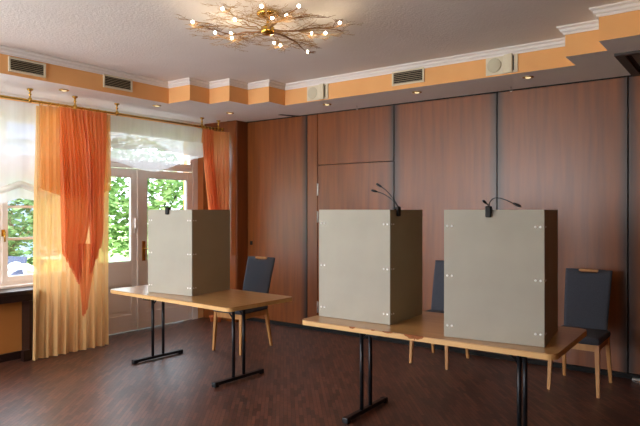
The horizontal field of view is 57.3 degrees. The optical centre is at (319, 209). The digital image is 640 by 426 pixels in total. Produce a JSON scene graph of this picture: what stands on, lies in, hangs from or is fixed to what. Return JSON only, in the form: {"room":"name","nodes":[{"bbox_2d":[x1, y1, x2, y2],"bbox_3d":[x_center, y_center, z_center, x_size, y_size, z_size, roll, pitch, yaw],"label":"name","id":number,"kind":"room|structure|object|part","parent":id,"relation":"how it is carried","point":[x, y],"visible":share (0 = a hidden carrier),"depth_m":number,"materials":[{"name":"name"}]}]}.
{"room":"community hall","nodes":[
{"label":"community hall","id":0,"kind":"room"},
{"bbox_2d":[0,97,202,317],"bbox_3d":[-4.158,0.040,5.494,0.300,3.065,8.700,0,0,36],"label":"wall","id":1,"kind":"structure","parent":0,"point":[200,160],"depth_m":8.50,"materials":[{"name":"white paint"}]},
{"bbox_2d":[0,99,59,285],"bbox_3d":[-3.422,-0.177,6.268,0.144,2.020,1.700,0,0,36],"label":"window","id":2,"kind":"structure","parent":1,"relation":"in","point":[5,279],"depth_m":6.30,"materials":[{"name":"white paint"}]},
{"bbox_3d":[-3.375,0.278,6.255,0.054,0.130,0.035,0,0,36],"label":"handle","id":3,"kind":"part","parent":2,"relation":"part of","materials":[{"name":"gold metal"}]},
{"bbox_2d":[0,92,203,125],"bbox_3d":[-4.091,-1.231,5.289,0.050,0.034,8.050,0,0,36],"label":"trim","id":4,"kind":"structure","parent":1,"relation":"attached to","point":[1,93],"depth_m":7.09,"materials":[{"name":"white paint"}]},
{"bbox_2d":[108,119,197,334],"bbox_3d":[-2.320,0.193,7.754,0.151,2.760,1.800,0,0,36],"label":"door","id":5,"kind":"structure","parent":1,"relation":"in","point":[125,313],"depth_m":7.63,"materials":[{"name":"white paint"}]},
{"bbox_3d":[-2.273,0.543,7.738,0.056,0.260,0.151,0,0,36],"label":"handle","id":6,"kind":"part","parent":5,"relation":"part of","materials":[{"name":"gold metal"}]},
{"bbox_2d":[109,155,192,167],"bbox_3d":[-2.337,-0.812,7.754,0.060,0.430,1.640,0,0,36],"label":"window pane","id":7,"kind":"object","parent":5,"relation":"attached to","point":[190,163],"depth_m":8.22,"materials":[{"name":"glass"}]},
{"bbox_2d":[0,0,627,83],"bbox_3d":[-0.454,-1.560,2.759,9.608,0.135,8.700,0,0,36],"label":"ceiling","id":8,"kind":"structure","parent":0,"point":[147,38],"depth_m":4.96,"materials":[{"name":"white paint"}]},
{"bbox_2d":[176,0,361,53],"bbox_3d":[-0.453,-1.407,4.428,1.314,0.171,1.201,0,0,-32],"label":"chandelier","id":9,"kind":"object","parent":8,"relation":"hanging from","point":[268,29],"visible":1,"depth_m":4.38,"materials":[{"name":"gold metal"}]},
{"bbox_2d":[0,317,639,425],"bbox_3d":[-0.454,1.633,2.759,9.608,0.120,8.700,0,0,36],"label":"floor","id":10,"kind":"structure","parent":0,"point":[309,377],"depth_m":5.12,"materials":[{"name":"brown wood"}]},
{"bbox_2d":[0,286,32,362],"bbox_3d":[-3.487,1.204,5.806,0.408,0.738,1.400,0,0,36],"label":"base cabinet","id":11,"kind":"object","parent":10,"relation":"on","point":[16,304],"visible":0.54,"depth_m":6.12,"materials":[{"name":"brown wood"}]},
{"bbox_3d":[-3.473,1.223,5.827,0.030,0.540,0.990,0,0,36],"label":"panel","id":12,"kind":"part","parent":11,"relation":"part of","materials":[{"name":"orange wood"}]},
{"bbox_2d":[0,286,32,296],"bbox_3d":[-3.487,0.854,5.806,0.408,0.038,1.400,0,0,36],"label":"countertop","id":13,"kind":"structure","parent":11,"relation":"on","point":[21,290],"depth_m":6.05,"materials":[{"name":"brown wood"}]},
{"bbox_2d":[0,282,32,289],"bbox_3d":[-3.493,0.823,6.034,0.148,0.024,1.240,0,0,36],"label":"trim","id":14,"kind":"structure","parent":13,"relation":"on","point":[31,283],"depth_m":6.26,"materials":[{"name":"beige paint"}]},
{"bbox_2d":[111,285,291,387],"bbox_3d":[-1.228,1.203,5.859,1.862,0.740,0.834,0,0,39],"label":"folding table","id":15,"kind":"object","parent":10,"relation":"on","point":[231,300],"visible":0.96,"depth_m":5.50,"materials":[{"name":"brown wood"}]},
{"bbox_2d":[148,210,229,295],"bbox_3d":[-1.338,0.415,6.010,0.598,0.831,0.573,0,0,31],"label":"voting booth","id":16,"kind":"object","parent":15,"relation":"on","point":[189,250],"visible":1,"depth_m":5.79,"materials":[{"name":"white wood"}]},
{"bbox_3d":[-1.481,0.415,5.774,0.595,0.831,0.014,0,0,31],"label":"panel","id":17,"kind":"part","parent":16,"relation":"part of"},
{"bbox_2d":[165,195,176,214],"bbox_3d":[-1.458,-0.047,5.756,0.137,0.192,0.050,0,0,31],"label":"lamp","id":18,"kind":"object","parent":16,"relation":"attached to","point":[167,209],"visible":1,"depth_m":5.76,"materials":[{"name":"black plastic"}]},
{"bbox_3d":[-1.086,0.415,5.870,0.014,0.831,0.555,0,0,31],"label":"panel","id":19,"kind":"part","parent":16,"relation":"part of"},
{"bbox_2d":[212,256,274,354],"bbox_3d":[-0.854,1.066,6.701,0.430,1.014,0.639,0,0,33],"label":"dining chair","id":20,"kind":"object","parent":10,"relation":"on","point":[258,273],"visible":0.66,"depth_m":6.80,"materials":[{"name":"fabric"}]},
{"bbox_3d":[-1.172,1.355,6.563,0.046,0.435,0.058,0,0,33],"label":"leg","id":21,"kind":"part","parent":20,"relation":"part of","materials":[{"name":"brown wood"}]},
{"bbox_3d":[-0.899,1.113,6.634,0.430,0.060,0.470,0,0,33],"label":"seat","id":22,"kind":"part","parent":20,"relation":"part of","materials":[{"name":"fabric"}]},
{"bbox_3d":[-0.857,1.355,6.354,0.046,0.435,0.058,0,0,33],"label":"leg","id":23,"kind":"part","parent":20,"relation":"part of","materials":[{"name":"brown wood"}]},
{"bbox_3d":[-0.729,0.839,6.891,0.406,0.557,0.184,0,0,33],"label":"backrest","id":24,"kind":"part","parent":20,"relation":"part of","materials":[{"name":"fabric"}]},
{"bbox_3d":[-0.600,1.348,6.744,0.041,0.450,0.125,0,0,38],"label":"leg","id":25,"kind":"part","parent":20,"relation":"part of","materials":[{"name":"brown wood"}]},
{"bbox_2d":[409,260,469,369],"bbox_3d":[1.272,1.066,6.134,0.430,1.014,0.639,0,0,36],"label":"dining chair","id":26,"kind":"object","parent":10,"relation":"on","point":[437,305],"visible":0.24,"depth_m":6.35,"materials":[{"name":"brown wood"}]},
{"bbox_3d":[0.947,1.355,6.013,0.046,0.435,0.058,0,0,36],"label":"leg","id":27,"kind":"part","parent":26,"relation":"part of","materials":[{"name":"brown wood"}]},
{"bbox_3d":[1.225,1.348,6.388,0.041,0.450,0.125,0,0,31],"label":"leg","id":28,"kind":"part","parent":26,"relation":"part of","materials":[{"name":"brown wood"}]},
{"bbox_3d":[1.224,1.113,6.069,0.430,0.060,0.470,0,0,36],"label":"seat","id":29,"kind":"part","parent":26,"relation":"part of","materials":[{"name":"fabric"}]},
{"bbox_3d":[1.407,0.839,6.317,0.406,0.557,0.184,0,0,36],"label":"backrest","id":30,"kind":"part","parent":26,"relation":"part of","materials":[{"name":"fabric"}]},
{"bbox_3d":[1.252,1.355,5.788,0.046,0.435,0.058,0,0,36],"label":"leg","id":31,"kind":"part","parent":26,"relation":"part of","materials":[{"name":"brown wood"}]},
{"bbox_3d":[1.529,1.348,6.164,0.041,0.450,0.125,0,0,41],"label":"leg","id":32,"kind":"part","parent":26,"relation":"part of","materials":[{"name":"brown wood"}]},
{"bbox_2d":[302,311,586,425],"bbox_3d":[0.857,1.202,4.255,1.852,0.742,0.893,0,0,35],"label":"folding table","id":33,"kind":"object","parent":10,"relation":"on","point":[427,327],"visible":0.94,"depth_m":4.00,"materials":[{"name":"brown wood"}]},
{"bbox_2d":[319,210,421,324],"bbox_3d":[0.404,0.415,4.612,0.630,0.831,0.542,0,0,35],"label":"voting booth","id":34,"kind":"object","parent":33,"relation":"on","point":[370,261],"visible":1,"depth_m":4.39,"materials":[{"name":"white wood"}]},
{"bbox_3d":[0.252,0.415,4.400,0.627,0.831,0.014,0,0,35],"label":"panel","id":35,"kind":"part","parent":34,"relation":"part of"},
{"bbox_2d":[371,183,400,215],"bbox_3d":[0.484,-0.076,4.368,0.264,0.249,0.044,0,0,40],"label":"lamp","id":36,"kind":"object","parent":34,"relation":"attached to","point":[377,184],"visible":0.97,"depth_m":4.32,"materials":[{"name":"black plastic"}]},
{"bbox_3d":[0.657,0.415,4.443,0.014,0.831,0.524,0,0,35],"label":"panel","id":37,"kind":"part","parent":34,"relation":"part of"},
{"bbox_2d":[444,210,557,346],"bbox_3d":[1.224,0.415,3.926,0.626,0.831,0.569,0,0,30],"label":"voting booth","id":38,"kind":"object","parent":33,"relation":"on","point":[501,269],"visible":1,"depth_m":3.68,"materials":[{"name":"white wood"}]},
{"bbox_2d":[482,197,520,216],"bbox_3d":[1.127,-0.014,3.627,0.220,0.125,0.111,0,0,30],"label":"lamp","id":39,"kind":"object","parent":38,"relation":"attached to","point":[488,209],"visible":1,"depth_m":3.67,"materials":[{"name":"black plastic"}]},
{"bbox_3d":[1.491,0.415,3.784,0.014,0.831,0.551,0,0,30],"label":"panel","id":40,"kind":"part","parent":38,"relation":"part of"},
{"bbox_2d":[547,268,611,397],"bbox_3d":[2.350,1.066,5.264,0.430,1.014,0.639,0,0,36],"label":"dining chair","id":41,"kind":"object","parent":10,"relation":"on","point":[587,294],"visible":0.91,"depth_m":5.39,"materials":[{"name":"black fabric"}]},
{"bbox_3d":[2.025,1.355,5.142,0.046,0.435,0.058,0,0,36],"label":"leg","id":42,"kind":"part","parent":41,"relation":"part of","materials":[{"name":"brown wood"}]},
{"bbox_3d":[2.303,1.348,5.518,0.041,0.450,0.125,0,0,31],"label":"leg","id":43,"kind":"part","parent":41,"relation":"part of","materials":[{"name":"brown wood"}]},
{"bbox_3d":[2.302,1.113,5.199,0.430,0.060,0.470,0,0,36],"label":"seat","id":44,"kind":"part","parent":41,"relation":"part of","materials":[{"name":"fabric"}]},
{"bbox_3d":[2.485,0.839,5.447,0.406,0.557,0.184,0,0,36],"label":"backrest","id":45,"kind":"part","parent":41,"relation":"part of","materials":[{"name":"fabric"}]},
{"bbox_3d":[2.522,0.570,5.497,0.168,0.022,0.034,0,0,36],"label":"handle","id":46,"kind":"part","parent":41,"relation":"part of","materials":[{"name":"brown wood"}]},
{"bbox_3d":[2.329,1.355,4.918,0.046,0.435,0.058,0,0,36],"label":"leg","id":47,"kind":"part","parent":41,"relation":"part of","materials":[{"name":"brown wood"}]},
{"bbox_3d":[2.607,1.348,5.294,0.041,0.450,0.125,0,0,41],"label":"leg","id":48,"kind":"part","parent":41,"relation":"part of","materials":[{"name":"brown wood"}]},
{"bbox_2d":[0,10,639,123],"bbox_3d":[-0.385,-1.371,2.727,9.058,0.243,8.330,0,0,36],"label":"ceiling","id":49,"kind":"structure","parent":0,"point":[588,55],"depth_m":6.17,"materials":[{"name":"orange paint"}]},
{"bbox_2d":[8,56,45,77],"bbox_3d":[-2.771,-1.347,5.545,0.018,0.138,0.355,0,0,36],"label":"ceiling vent","id":50,"kind":"object","parent":49,"relation":"in","point":[17,65],"visible":1,"depth_m":5.54,"materials":[{"name":"beige plastic"}]},
{"bbox_2d":[0,88,223,130],"bbox_3d":[-2.499,-1.165,6.717,0.062,0.165,3.839,0,0,36],"label":"curtain rod","id":51,"kind":"object","parent":49,"relation":"attached to","point":[29,99],"visible":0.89,"depth_m":6.69,"materials":[{"name":"gold metal"}]},
{"bbox_2d":[0,99,52,203],"bbox_3d":[-3.215,-0.572,5.867,0.077,1.090,1.220,0,0,36],"label":"blind","id":52,"kind":"object","parent":51,"relation":"hanging from","point":[17,118],"visible":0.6,"depth_m":6.02,"materials":[{"name":"white fabric"}]},
{"bbox_2d":[32,105,110,360],"bbox_3d":[-2.673,0.234,6.392,0.196,2.653,0.891,0,0,36],"label":"curtain","id":53,"kind":"object","parent":51,"relation":"hanging from","point":[72,172],"visible":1,"depth_m":6.34,"materials":[{"name":"orange fabric"}]},
{"bbox_2d":[107,114,202,171],"bbox_3d":[-2.081,-0.797,7.403,0.077,0.641,1.600,0,0,36],"label":"window valance","id":54,"kind":"object","parent":51,"relation":"hanging from","point":[137,136],"visible":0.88,"depth_m":7.38,"materials":[{"name":"white fabric"}]},
{"bbox_2d":[202,129,228,209],"bbox_3d":[-1.461,-0.225,8.077,0.110,1.735,0.452,0,0,42],"label":"curtain","id":55,"kind":"object","parent":51,"relation":"hanging from","point":[215,143],"visible":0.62,"depth_m":8.12,"materials":[{"name":"orange fabric"}]},
{"bbox_2d":[103,74,132,91],"bbox_3d":[-2.186,-1.369,6.338,0.018,0.140,0.360,0,0,36],"label":"ceiling vent","id":56,"kind":"object","parent":49,"relation":"in","point":[109,81],"visible":1,"depth_m":6.33,"materials":[{"name":"beige plastic"}]},
{"bbox_2d":[307,83,327,100],"bbox_3d":[-0.036,-1.345,6.703,0.300,0.175,0.038,0,0,36],"label":"wall speaker","id":57,"kind":"object","parent":49,"relation":"attached to","point":[317,92],"visible":1,"depth_m":6.71,"materials":[{"name":"beige plastic"}]},
{"bbox_2d":[308,87,316,98],"bbox_3d":[-0.090,-1.345,6.744,0.132,0.132,0.012,0,0,36],"label":"grille","id":58,"kind":"object","parent":57,"relation":"attached to","point":[312,91],"depth_m":6.74,"materials":[{"name":"beige plastic"}]},
{"bbox_2d":[0,0,639,89],"bbox_3d":[-0.643,-1.460,4.354,10.471,0.065,5.282,0,0,-3],"label":"trim","id":59,"kind":"structure","parent":49,"relation":"attached to","point":[630,5],"depth_m":5.81,"materials":[{"name":"white paint"}]},
{"bbox_2d":[392,67,424,85],"bbox_3d":[0.904,-1.367,6.023,0.370,0.150,0.018,0,0,36],"label":"ceiling vent","id":60,"kind":"object","parent":49,"relation":"in","point":[416,75],"visible":1,"depth_m":6.02,"materials":[{"name":"beige plastic"}]},
{"bbox_2d":[486,53,517,75],"bbox_3d":[1.682,-1.349,5.435,0.300,0.175,0.038,0,0,36],"label":"wall speaker","id":61,"kind":"object","parent":49,"relation":"attached to","point":[508,63],"visible":1,"depth_m":5.43,"materials":[{"name":"beige plastic"}]},
{"bbox_2d":[487,58,500,72],"bbox_3d":[1.628,-1.349,5.476,0.132,0.132,0.012,0,0,36],"label":"grille","id":62,"kind":"object","parent":61,"relation":"attached to","point":[493,64],"depth_m":5.47,"materials":[{"name":"beige plastic"}]},
{"bbox_2d":[522,76,533,78],"bbox_3d":[1.959,-1.241,5.512,0.104,0.015,0.104,0,0,36],"label":"recessed light","id":63,"kind":"object","parent":49,"relation":"in","point":[524,77],"visible":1,"depth_m":5.50,"materials":[{"name":"gold metal"}]},
{"bbox_2d":[614,50,639,75],"bbox_3d":[3.010,-1.239,4.751,0.980,0.020,0.880,0,0,36],"label":"ceiling hatch","id":64,"kind":"object","parent":49,"relation":"attached to","point":[630,60],"visible":1,"depth_m":4.86,"materials":[{"name":"grey"}]},
{"bbox_3d":[3.001,-1.241,4.739,0.760,0.008,0.690,0,0,36],"label":"panel","id":65,"kind":"part","parent":64,"relation":"part of","materials":[{"name":"brown"}]},
{"bbox_2d":[248,76,639,374],"bbox_3d":[2.125,0.040,6.126,9.058,3.065,0.220,0,0,36],"label":"wall","id":66,"kind":"structure","parent":0,"point":[573,150],"depth_m":6.28,"materials":[{"name":"brown wood"}]},
{"bbox_2d":[203,120,247,321],"bbox_3d":[-1.357,0.162,8.481,0.658,2.822,0.285,0,0,36],"label":"trim","id":67,"kind":"structure","parent":66,"relation":"attached to","point":[229,126],"depth_m":8.22,"materials":[{"name":"brown wood"}]},
{"bbox_2d":[236,121,246,289],"bbox_3d":[-1.104,0.143,8.257,0.015,2.760,0.203,0,0,36],"label":"trim","id":68,"kind":"structure","parent":66,"relation":"attached to","point":[241,127],"depth_m":8.24,"materials":[{"name":"brown wood"}]},
{"bbox_3d":[-0.586,0.143,8.053,1.071,2.760,0.060,0,0,36],"label":"panel","id":69,"kind":"part","parent":66,"relation":"part of","materials":[{"name":"brown wood"}]},
{"bbox_3d":[-0.084,0.143,7.682,0.166,2.760,0.060,0,0,36],"label":"panel","id":70,"kind":"part","parent":66,"relation":"part of","materials":[{"name":"brown wood"}]},
{"bbox_2d":[317,161,393,337],"bbox_3d":[0.432,0.475,7.289,1.129,2.095,0.079,0,0,36],"label":"door","id":71,"kind":"structure","parent":66,"relation":"in","point":[340,186],"depth_m":7.27,"materials":[{"name":"brown wood"}]},
{"bbox_3d":[0.440,-0.910,7.295,1.124,0.655,0.060,0,0,36],"label":"panel","id":72,"kind":"part","parent":66,"relation":"part of","materials":[{"name":"brown wood"}]},
{"bbox_2d":[247,317,639,378],"bbox_3d":[2.345,1.550,5.862,8.390,0.045,0.042,0,0,36],"label":"baseboard","id":73,"kind":"structure","parent":66,"relation":"attached to","point":[387,339],"depth_m":6.44,"materials":[{"name":"black"}]},
{"bbox_2d":[247,75,639,122],"bbox_3d":[2.345,-1.243,5.862,8.390,0.012,0.042,0,0,36],"label":"trim","id":74,"kind":"structure","parent":66,"relation":"attached to","point":[628,76],"depth_m":6.42,"materials":[{"name":"black"}]},
{"bbox_3d":[1.393,0.143,6.591,1.234,2.760,0.060,0,0,36],"label":"panel","id":75,"kind":"part","parent":66,"relation":"part of","materials":[{"name":"brown wood"}]},
{"bbox_3d":[2.392,0.143,5.854,1.236,2.760,0.060,0,0,36],"label":"panel","id":76,"kind":"part","parent":66,"relation":"part of","materials":[{"name":"brown wood"}]},
{"bbox_3d":[3.391,0.143,5.116,1.236,2.760,0.060,0,0,36],"label":"panel","id":77,"kind":"part","parent":66,"relation":"part of","materials":[{"name":"brown wood"}]},
{"label":"outside","id":78,"kind":"structure","parent":0,"visible":0},
{"bbox_2d":[26,224,128,273],"bbox_3d":[-23.223,1.798,29.576,47.500,0.150,70.000,0,0,36],"label":"ground","id":79,"kind":"structure","parent":78,"point":[116,257],"depth_m":21.55,"materials":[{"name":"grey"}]},
{"bbox_2d":[8,184,33,264],"bbox_3d":[-7.660,0.272,14.523,3.310,2.916,3.275,0,0,36],"label":"leafy bush","id":80,"kind":"object","parent":79,"relation":"on","point":[26,230],"visible":0.21,"depth_m":14.11,"materials":[{"name":"green plant"}]},
{"bbox_2d":[8,183,33,256],"bbox_3d":[-13.130,-1.577,22.622,6.800,6.600,6.800,0,0,36],"label":"house","id":81,"kind":"structure","parent":79,"relation":"on","point":[23,248],"depth_m":20.98,"materials":[{"name":"white"}]},
{"bbox_2d":[108,148,183,257],"bbox_3d":[-5.799,-0.276,18.209,3.896,4.006,3.935,0,0,36],"label":"leafy tree","id":82,"kind":"object","parent":79,"relation":"on","point":[168,190],"visible":0.34,"depth_m":17.45,"materials":[{"name":"green plant"}]},
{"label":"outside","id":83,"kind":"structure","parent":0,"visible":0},
{"bbox_3d":[-1.831,1.795,13.782,5.682,0.155,70.000,0,0,36],"label":"patio","id":84,"kind":"object","parent":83,"visible":0},
{"bbox_2d":[8,256,27,275],"bbox_3d":[-6.397,1.349,11.882,0.588,0.758,0.689,0,0,16],"label":"garden chair","id":85,"kind":"object","parent":84,"relation":"on","point":[12,260],"visible":0.33,"depth_m":12.10,"materials":[{"name":"white plastic"}]},
{"bbox_3d":[-6.150,1.388,11.799,0.068,0.679,0.668,0,0,16],"label":"leg frame","id":86,"kind":"part","parent":85,"relation":"part of","materials":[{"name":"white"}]},
{"bbox_2d":[8,264,32,275],"bbox_3d":[-5.663,1.349,11.178,0.689,0.758,0.588,0,0,-27],"label":"garden chair","id":87,"kind":"object","parent":84,"relation":"on","point":[29,267],"visible":0.23,"depth_m":10.95,"materials":[{"name":"white plastic"}]},
{"bbox_3d":[-5.788,1.388,11.406,0.668,0.679,0.068,0,0,-27],"label":"leg frame","id":88,"kind":"part","parent":87,"relation":"part of","materials":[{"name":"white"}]}
]}

